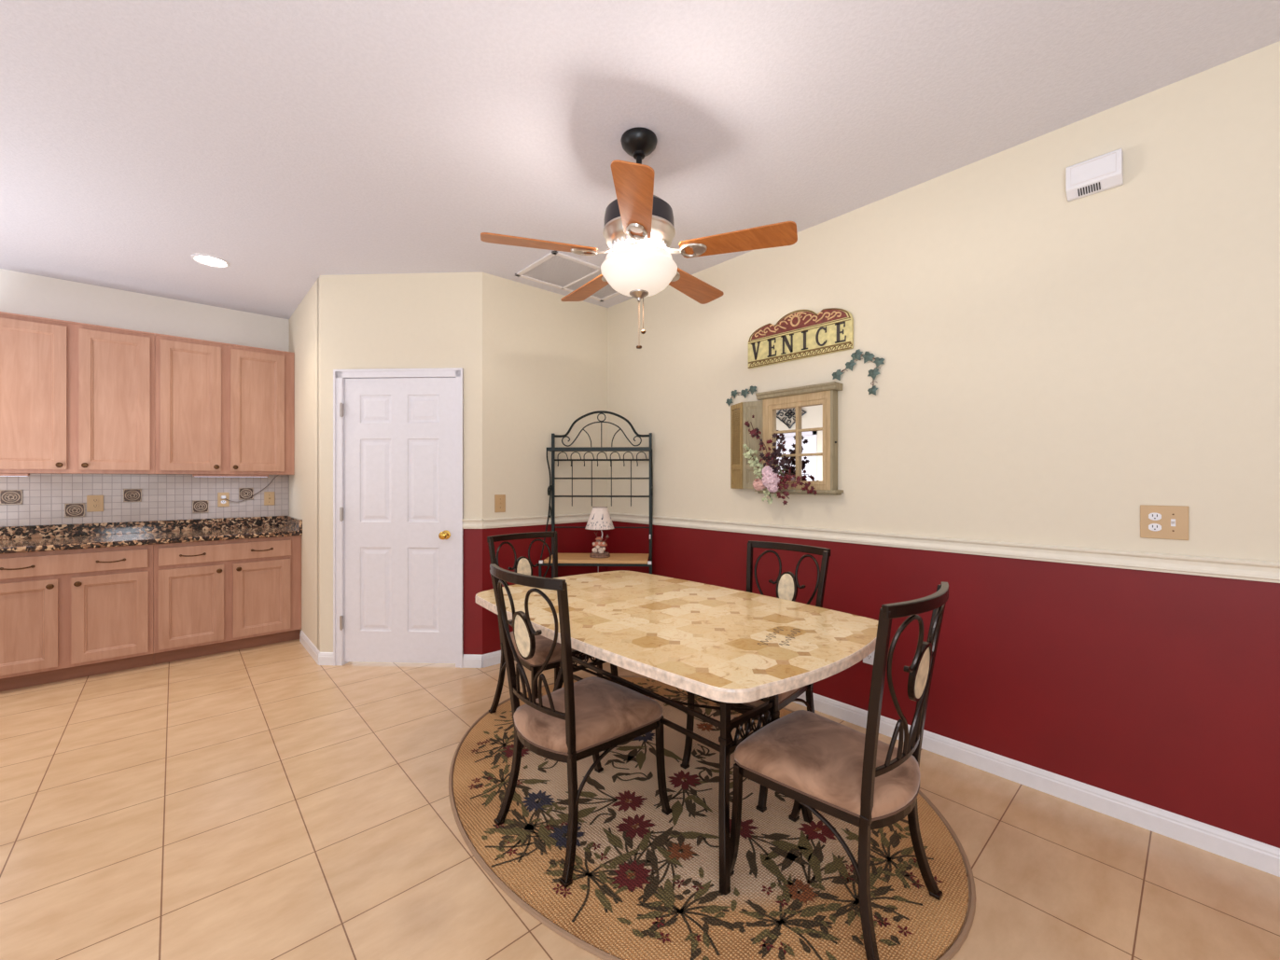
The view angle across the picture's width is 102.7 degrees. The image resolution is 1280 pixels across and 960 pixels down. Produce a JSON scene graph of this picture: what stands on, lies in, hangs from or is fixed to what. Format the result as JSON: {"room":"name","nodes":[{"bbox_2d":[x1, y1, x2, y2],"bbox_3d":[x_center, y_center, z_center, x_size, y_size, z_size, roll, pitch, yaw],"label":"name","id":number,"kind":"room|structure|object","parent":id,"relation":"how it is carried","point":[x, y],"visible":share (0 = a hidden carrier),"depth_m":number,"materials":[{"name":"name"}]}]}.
{"room":"dining room","nodes":[
{"label":"dining room","id":0,"kind":"room"},
{"bbox_2d":[0,268,289,527],"bbox_3d":[-4.398,-0.072,3.543,3.257,2.745,0.100,0,0,-42],"label":"wall","id":1,"kind":"structure","parent":0,"point":[20,293],"depth_m":3.94,"materials":[{"name":"white paint"}]},
{"bbox_2d":[0,311,154,473],"bbox_3d":[-3.994,-0.566,3.600,0.847,1.042,0.354,0,0,-42],"label":"upper cabinet","id":2,"kind":"object","parent":1,"relation":"attached to","point":[76,397],"visible":0.99,"depth_m":3.52,"materials":[{"name":"brown wood"}]},
{"bbox_2d":[0,473,29,476],"bbox_3d":[-4.155,-0.034,3.344,0.210,0.020,0.055,0,0,-42],"label":"light bar","id":3,"kind":"object","parent":2,"relation":"attached to","point":[1,474],"visible":1,"depth_m":3.36,"materials":[{"name":"white plastic"}]},
{"bbox_2d":[0,473,289,527],"bbox_3d":[-3.791,0.138,4.012,1.726,0.363,0.020,0,0,-42],"label":"tile backsplash","id":4,"kind":"structure","parent":1,"relation":"attached to","point":[34,499],"depth_m":3.92,"materials":[{"name":"white tile"}]},
{"bbox_2d":[86,495,103,512],"bbox_3d":[-4.033,0.173,3.787,0.085,0.122,0.009,0,0,-42],"label":"wall outlet","id":5,"kind":"object","parent":4,"relation":"attached to","point":[94,503],"visible":1,"depth_m":3.79,"materials":[{"name":"beige plastic"}]},
{"bbox_2d":[91,499,98,508],"bbox_3d":[-4.031,0.173,3.785,0.034,0.068,0.003,0,0,-42],"label":"receptacle","id":6,"kind":"object","parent":5,"relation":"attached to","point":[94,502],"depth_m":3.79,"materials":[{"name":"beige plastic"}]},
{"bbox_2d":[217,492,229,506],"bbox_3d":[-3.488,0.164,4.283,0.075,0.118,0.009,0,0,-42],"label":"wall outlet","id":7,"kind":"object","parent":4,"relation":"attached to","point":[221,502],"visible":1,"depth_m":4.28,"materials":[{"name":"white plastic"}]},
{"bbox_2d":[264,491,274,505],"bbox_3d":[-3.252,0.163,4.489,0.075,0.118,0.020,0,0,-42],"label":"wall switch","id":8,"kind":"object","parent":4,"relation":"attached to","point":[269,496],"visible":1,"depth_m":4.49,"materials":[{"name":"beige plastic"}]},
{"bbox_2d":[154,333,294,474],"bbox_3d":[-3.360,-0.566,4.177,0.865,1.042,0.354,0,0,-42],"label":"upper cabinet","id":9,"kind":"object","parent":1,"relation":"attached to","point":[221,408],"visible":1,"depth_m":4.05,"materials":[{"name":"brown wood"}]},
{"bbox_2d":[192,473,268,476],"bbox_3d":[-3.293,-0.034,4.128,0.480,0.020,0.055,0,0,-42],"label":"light bar","id":10,"kind":"object","parent":9,"relation":"attached to","point":[193,475],"visible":0.98,"depth_m":4.08,"materials":[{"name":"white plastic"}]},
{"bbox_2d":[221,474,278,501],"bbox_3d":[-3.319,0.072,4.384,0.406,0.232,0.130,0,0,-20],"label":"power cord","id":11,"kind":"object","parent":9,"relation":"hanging from","point":[222,496],"visible":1,"depth_m":4.38,"materials":[{"name":"white plastic"}]},
{"bbox_2d":[289,276,319,651],"bbox_3d":[-2.704,-0.072,4.175,0.100,2.745,1.443,0,0,-42],"label":"wall","id":12,"kind":"structure","parent":0,"point":[304,323],"depth_m":3.92,"materials":[{"name":"beige paint"}]},
{"bbox_2d":[299,629,319,664],"bbox_3d":[-2.498,1.256,3.863,0.014,0.088,0.703,0,0,-42],"label":"baseboard","id":13,"kind":"structure","parent":12,"relation":"attached to","point":[312,649],"depth_m":3.83,"materials":[{"name":"white paint"}]},
{"bbox_2d":[320,271,482,654],"bbox_3d":[-1.673,-0.072,3.630,1.162,2.745,0.100,0,0,3],"label":"wall","id":14,"kind":"structure","parent":0,"point":[434,320],"depth_m":3.58,"materials":[{"name":"beige paint"}]},
{"bbox_2d":[319,652,333,665],"bbox_3d":[-2.203,1.256,3.598,0.108,0.088,0.014,0,0,3],"label":"baseboard","id":15,"kind":"structure","parent":14,"relation":"attached to","point":[325,658],"depth_m":3.59,"materials":[{"name":"white paint"}]},
{"bbox_2d":[339,377,455,663],"bbox_3d":[-1.693,0.282,3.568,0.814,1.992,0.106,0,0,3],"label":"door","id":16,"kind":"structure","parent":14,"relation":"in","point":[399,433],"depth_m":3.58,"materials":[{"name":"white paint"}]},
{"bbox_2d":[333,367,463,667],"bbox_3d":[-1.686,0.262,3.620,0.922,2.075,0.120,0,0,3],"label":"trim","id":17,"kind":"structure","parent":14,"relation":"attached to","point":[339,375],"depth_m":3.58,"materials":[{"name":"white paint"}]},
{"bbox_2d":[461,518,482,528],"bbox_3d":[-1.160,0.304,3.542,0.136,0.068,0.026,0,0,3],"label":"trim","id":18,"kind":"structure","parent":14,"relation":"attached to","point":[467,523],"depth_m":3.54,"materials":[{"name":"beige paint"}]},
{"bbox_2d":[462,653,482,667],"bbox_3d":[-1.161,1.256,3.548,0.132,0.088,0.014,0,0,3],"label":"baseboard","id":19,"kind":"structure","parent":14,"relation":"attached to","point":[469,660],"depth_m":3.54,"materials":[{"name":"white paint"}]},
{"bbox_2d":[482,272,607,653],"bbox_3d":[-0.718,-0.072,3.963,1.111,2.745,0.100,0,0,-42],"label":"wall","id":20,"kind":"structure","parent":0,"point":[545,356],"depth_m":3.84,"materials":[{"name":"beige paint"}]},
{"bbox_2d":[482,650,500,667],"bbox_3d":[-0.679,1.256,3.921,1.111,0.088,0.014,0,0,-42],"label":"baseboard","id":21,"kind":"structure","parent":20,"relation":"attached to","point":[491,659],"depth_m":3.59,"materials":[{"name":"white paint"}]},
{"bbox_2d":[494,494,505,512],"bbox_3d":[-0.990,0.166,3.633,0.082,0.125,0.020,0,0,-42],"label":"light switch","id":22,"kind":"object","parent":20,"relation":"attached to","point":[499,499],"visible":1,"depth_m":3.63,"materials":[{"name":"beige plastic"}]},
{"bbox_2d":[482,513,590,528],"bbox_3d":[-0.675,0.304,3.916,1.111,0.068,0.026,0,0,-42],"label":"trim","id":23,"kind":"structure","parent":20,"relation":"attached to","point":[496,522],"depth_m":3.79,"materials":[{"name":"beige paint"}]},
{"bbox_2d":[0,0,1279,319],"bbox_3d":[-1.097,-1.485,1.050,5.790,0.080,8.230,0,0,-42],"label":"ceiling","id":24,"kind":"structure","parent":0,"point":[290,144],"depth_m":2.00,"materials":[{"name":"white paint"}]},
{"bbox_2d":[191,253,230,267],"bbox_3d":[-2.825,-1.440,3.368,0.196,0.008,0.196,0,0,-42],"label":"recessed light","id":25,"kind":"object","parent":24,"relation":"in","point":[206,259],"visible":1,"depth_m":3.37,"materials":[{"name":"white plastic"}]},
{"bbox_2d":[514,250,620,301],"bbox_3d":[-0.422,-1.439,3.662,0.778,0.012,0.503,0,0,-42],"label":"ceiling vent","id":26,"kind":"object","parent":24,"relation":"in","point":[557,270],"visible":0.77,"depth_m":3.57,"materials":[{"name":"white metal"}]},
{"bbox_2d":[480,126,797,348],"bbox_3d":[-0.006,-1.000,2.204,1.235,0.888,1.229,0,0,-42],"label":"ceiling fan","id":27,"kind":"object","parent":24,"relation":"hanging from","point":[639,231],"visible":1,"depth_m":2.06,"materials":[{"name":"wood"},{"name":"black and nickel metal"},{"name":"frosted glass"}]},
{"bbox_2d":[0,639,1279,959],"bbox_3d":[-1.097,1.340,1.050,5.790,0.080,8.230,0,0,-42],"label":"floor","id":28,"kind":"structure","parent":0,"point":[271,801],"depth_m":1.84,"materials":[{"name":"beige tile"}]},
{"bbox_2d":[0,544,153,691],"bbox_3d":[-3.885,0.872,3.480,0.847,0.854,0.679,0,0,-42],"label":"base cabinet","id":29,"kind":"object","parent":28,"relation":"on","point":[65,614],"visible":0.96,"depth_m":3.29,"materials":[{"name":"brown wood"}]},
{"bbox_2d":[0,515,302,554],"bbox_3d":[-3.573,0.382,3.772,1.726,0.124,0.669,0,0,-42],"label":"countertop","id":30,"kind":"structure","parent":29,"relation":"on","point":[31,538],"depth_m":3.79,"materials":[{"name":"brown stone"}]},
{"bbox_2d":[153,535,301,664],"bbox_3d":[-3.251,0.872,4.056,0.865,0.854,0.679,0,0,-42],"label":"base cabinet","id":31,"kind":"object","parent":28,"relation":"on","point":[217,596],"visible":1,"depth_m":3.81,"materials":[{"name":"brown wood"}]},
{"bbox_2d":[538,410,653,578],"bbox_3d":[-0.301,0.387,3.708,0.786,1.827,0.385,0,0,3],"label":"rack","id":32,"kind":"object","parent":28,"relation":"on","point":[563,559],"visible":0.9,"depth_m":3.86,"materials":[{"name":"black metal"}]},
{"bbox_2d":[543,553,648,563],"bbox_3d":[-0.301,0.567,3.713,0.720,0.022,0.346,0,0,3],"label":"wood shelf","id":33,"kind":"object","parent":32,"relation":"attached to","point":[563,558],"depth_m":3.59,"materials":[{"name":"brown wood"}]},
{"bbox_2d":[546,446,652,451],"bbox_3d":[-0.296,-0.225,3.805,0.768,0.026,0.181,0,0,3],"label":"shelf","id":34,"kind":"object","parent":32,"relation":"attached to","point":[568,449],"depth_m":3.72,"materials":[{"name":"black metal"}]},
{"bbox_2d":[584,506,614,572],"bbox_3d":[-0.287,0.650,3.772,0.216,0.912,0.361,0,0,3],"label":"table lamp","id":35,"kind":"object","parent":32,"relation":"on","point":[599,519],"visible":0.94,"depth_m":3.65,"materials":[{"name":"fabric"}]},
{"bbox_2d":[448,675,975,959],"bbox_3d":[0.139,1.295,2.315,1.857,0.016,2.385,0,0,-42],"label":"area rug","id":36,"kind":"object","parent":28,"relation":"on","point":[645,885],"visible":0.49,"depth_m":1.73,"materials":[{"name":"multicoloured fabric"}]},
{"bbox_2d":[486,530,602,713],"bbox_3d":[-0.524,0.804,2.819,0.449,0.978,0.578,0,0,-41],"label":"dining chair","id":37,"kind":"object","parent":36,"relation":"on","point":[522,564],"visible":0.41,"depth_m":2.83,"materials":[{"name":"brown metal"}]},
{"bbox_2d":[510,631,576,665],"bbox_3d":[-0.508,0.876,2.801,0.426,0.072,0.492,0,0,-41],"label":"seat cushion","id":38,"kind":"object","parent":37,"relation":"on","point":[543,645],"depth_m":2.57,"materials":[{"name":"beige fabric"}]},
{"bbox_2d":[489,563,672,888],"bbox_3d":[-0.232,0.804,1.935,0.449,0.978,0.578,0,0,45],"label":"dining chair","id":39,"kind":"object","parent":36,"relation":"on","point":[588,716],"visible":1,"depth_m":1.79,"materials":[{"name":"brown metal"}]},
{"bbox_2d":[513,676,662,752],"bbox_3d":[-0.215,0.876,1.951,0.426,0.072,0.492,0,0,45],"label":"seat cushion","id":40,"kind":"object","parent":39,"relation":"on","point":[606,712],"depth_m":1.85,"materials":[{"name":"beige fabric"}]},
{"bbox_2d":[475,570,878,895],"bbox_3d":[0.072,0.916,2.188,1.048,0.755,1.684,0,0,-42],"label":"dining table","id":41,"kind":"object","parent":36,"relation":"on","point":[721,646],"visible":0.8,"depth_m":1.83,"materials":[{"name":"stone"}]},
{"bbox_2d":[680,540,830,812],"bbox_3d":[0.540,0.804,2.337,0.578,0.978,0.449,0,0,-43],"label":"dining chair","id":42,"kind":"object","parent":36,"relation":"on","point":[786,583],"visible":0.38,"depth_m":2.36,"materials":[{"name":"brown metal"}]},
{"bbox_2d":[744,687,800,707],"bbox_3d":[0.523,0.876,2.322,0.492,0.072,0.426,0,0,-43],"label":"seat cushion","id":43,"kind":"object","parent":42,"relation":"on","point":[785,697],"depth_m":2.10,"materials":[{"name":"beige fabric"}]},
{"bbox_2d":[729,581,948,959],"bbox_3d":[0.621,0.804,1.609,0.449,0.978,0.578,0,0,-42],"label":"dining chair","id":44,"kind":"object","parent":36,"relation":"on","point":[823,764],"visible":0.98,"depth_m":1.46,"materials":[{"name":"brown metal"}]},
{"bbox_2d":[734,709,919,818],"bbox_3d":[0.606,0.876,1.626,0.426,0.072,0.492,0,0,-42],"label":"seat cushion","id":45,"kind":"object","parent":44,"relation":"on","point":[815,758],"depth_m":1.54,"materials":[{"name":"beige fabric"}]},
{"bbox_2d":[607,41,1279,848],"bbox_3d":[1.737,-0.072,2.163,0.100,2.745,6.065,0,0,-42],"label":"wall","id":46,"kind":"structure","parent":0,"point":[1054,368],"depth_m":2.13,"materials":[{"name":"beige paint"}]},
{"bbox_2d":[725,385,756,406],"bbox_3d":[0.644,-0.535,3.266,0.014,0.113,0.246,0,0,-42],"label":"wall ornament","id":47,"kind":"object","parent":46,"relation":"attached to","point":[752,389],"visible":1,"depth_m":3.26,"materials":[{"name":"green metal"}]},
{"bbox_2d":[730,381,843,495],"bbox_3d":[0.820,-0.222,3.021,0.100,0.606,0.742,0,0,-42],"label":"mirror","id":48,"kind":"object","parent":46,"relation":"attached to","point":[807,416],"visible":0.83,"depth_m":2.93,"materials":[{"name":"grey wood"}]},
{"bbox_2d":[743,414,817,504],"bbox_3d":[0.774,-0.126,2.917,0.104,0.541,0.490,0,0,-42],"label":"floral spray","id":49,"kind":"object","parent":48,"relation":"hanging from","point":[770,479],"visible":1,"depth_m":2.93,"materials":[{"name":"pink plant"}]},
{"bbox_2d":[774,403,822,480],"bbox_3d":[0.911,-0.207,2.940,0.004,0.432,0.327,0,0,-42],"label":"mirror glass","id":50,"kind":"object","parent":48,"relation":"attached to","point":[801,426],"depth_m":2.92,"materials":[{"name":"mirror"}]},
{"bbox_2d":[748,307,853,368],"bbox_3d":[0.908,-0.844,2.975,0.028,0.283,0.675,0,0,-42],"label":"wall sign","id":51,"kind":"object","parent":46,"relation":"attached to","point":[800,334],"visible":1,"depth_m":2.94,"materials":[{"name":"yellow wood"}]},
{"bbox_2d":[832,348,884,395],"bbox_3d":[1.149,-0.564,2.710,0.014,0.256,0.286,0,0,-42],"label":"wall ornament","id":52,"kind":"object","parent":46,"relation":"attached to","point":[868,356],"visible":1,"depth_m":2.67,"materials":[{"name":"green metal"}]},
{"bbox_2d":[862,650,875,665],"bbox_3d":[1.199,0.904,2.671,0.009,0.116,0.072,0,0,-42],"label":"wall outlet","id":53,"kind":"object","parent":46,"relation":"attached to","point":[869,659],"visible":0.34,"depth_m":2.67,"materials":[{"name":"white plastic"}]},
{"bbox_2d":[865,653,873,659],"bbox_3d":[1.197,0.904,2.669,0.003,0.068,0.034,0,0,-42],"label":"receptacle","id":54,"kind":"object","parent":53,"relation":"attached to","point":[870,657],"depth_m":2.67,"materials":[{"name":"white plastic"}]},
{"bbox_2d":[609,512,1279,583],"bbox_3d":[1.724,0.304,2.084,0.026,0.068,5.965,0,0,-42],"label":"trim","id":55,"kind":"structure","parent":46,"relation":"attached to","point":[1266,571],"depth_m":2.20,"materials":[{"name":"beige paint"}]},
{"bbox_2d":[793,692,1279,876],"bbox_3d":[1.728,1.256,2.088,0.014,0.088,5.965,0,0,-42],"label":"baseboard","id":56,"kind":"structure","parent":46,"relation":"attached to","point":[1262,856],"depth_m":2.02,"materials":[{"name":"white paint"}]},
{"bbox_2d":[1065,148,1123,201],"bbox_3d":[1.777,-1.192,2.003,0.054,0.124,0.164,0,0,-42],"label":"box","id":57,"kind":"object","parent":46,"relation":"attached to","point":[1105,172],"visible":1,"depth_m":1.99,"materials":[{"name":"white plastic"}]},
{"bbox_2d":[1140,504,1188,540],"bbox_3d":[1.918,0.155,1.873,0.020,0.122,0.125,0,0,-42],"label":"wall plate","id":58,"kind":"object","parent":46,"relation":"attached to","point":[1156,521],"visible":1,"depth_m":1.87,"materials":[{"name":"beige plastic"}]},
{"bbox_2d":[1148,512,1161,530],"bbox_3d":[1.904,0.155,1.892,0.003,0.068,0.034,0,0,-42],"label":"receptacle","id":59,"kind":"object","parent":58,"relation":"attached to","point":[1154,518],"depth_m":1.89,"materials":[{"name":"white plastic"}]},
{"bbox_2d":[1170,514,1175,531],"bbox_3d":[1.932,0.155,1.853,0.014,0.066,0.012,0,0,-42],"label":"toggle switch","id":60,"kind":"object","parent":58,"relation":"attached to","point":[1173,516],"depth_m":1.86,"materials":[{"name":"white plastic"}]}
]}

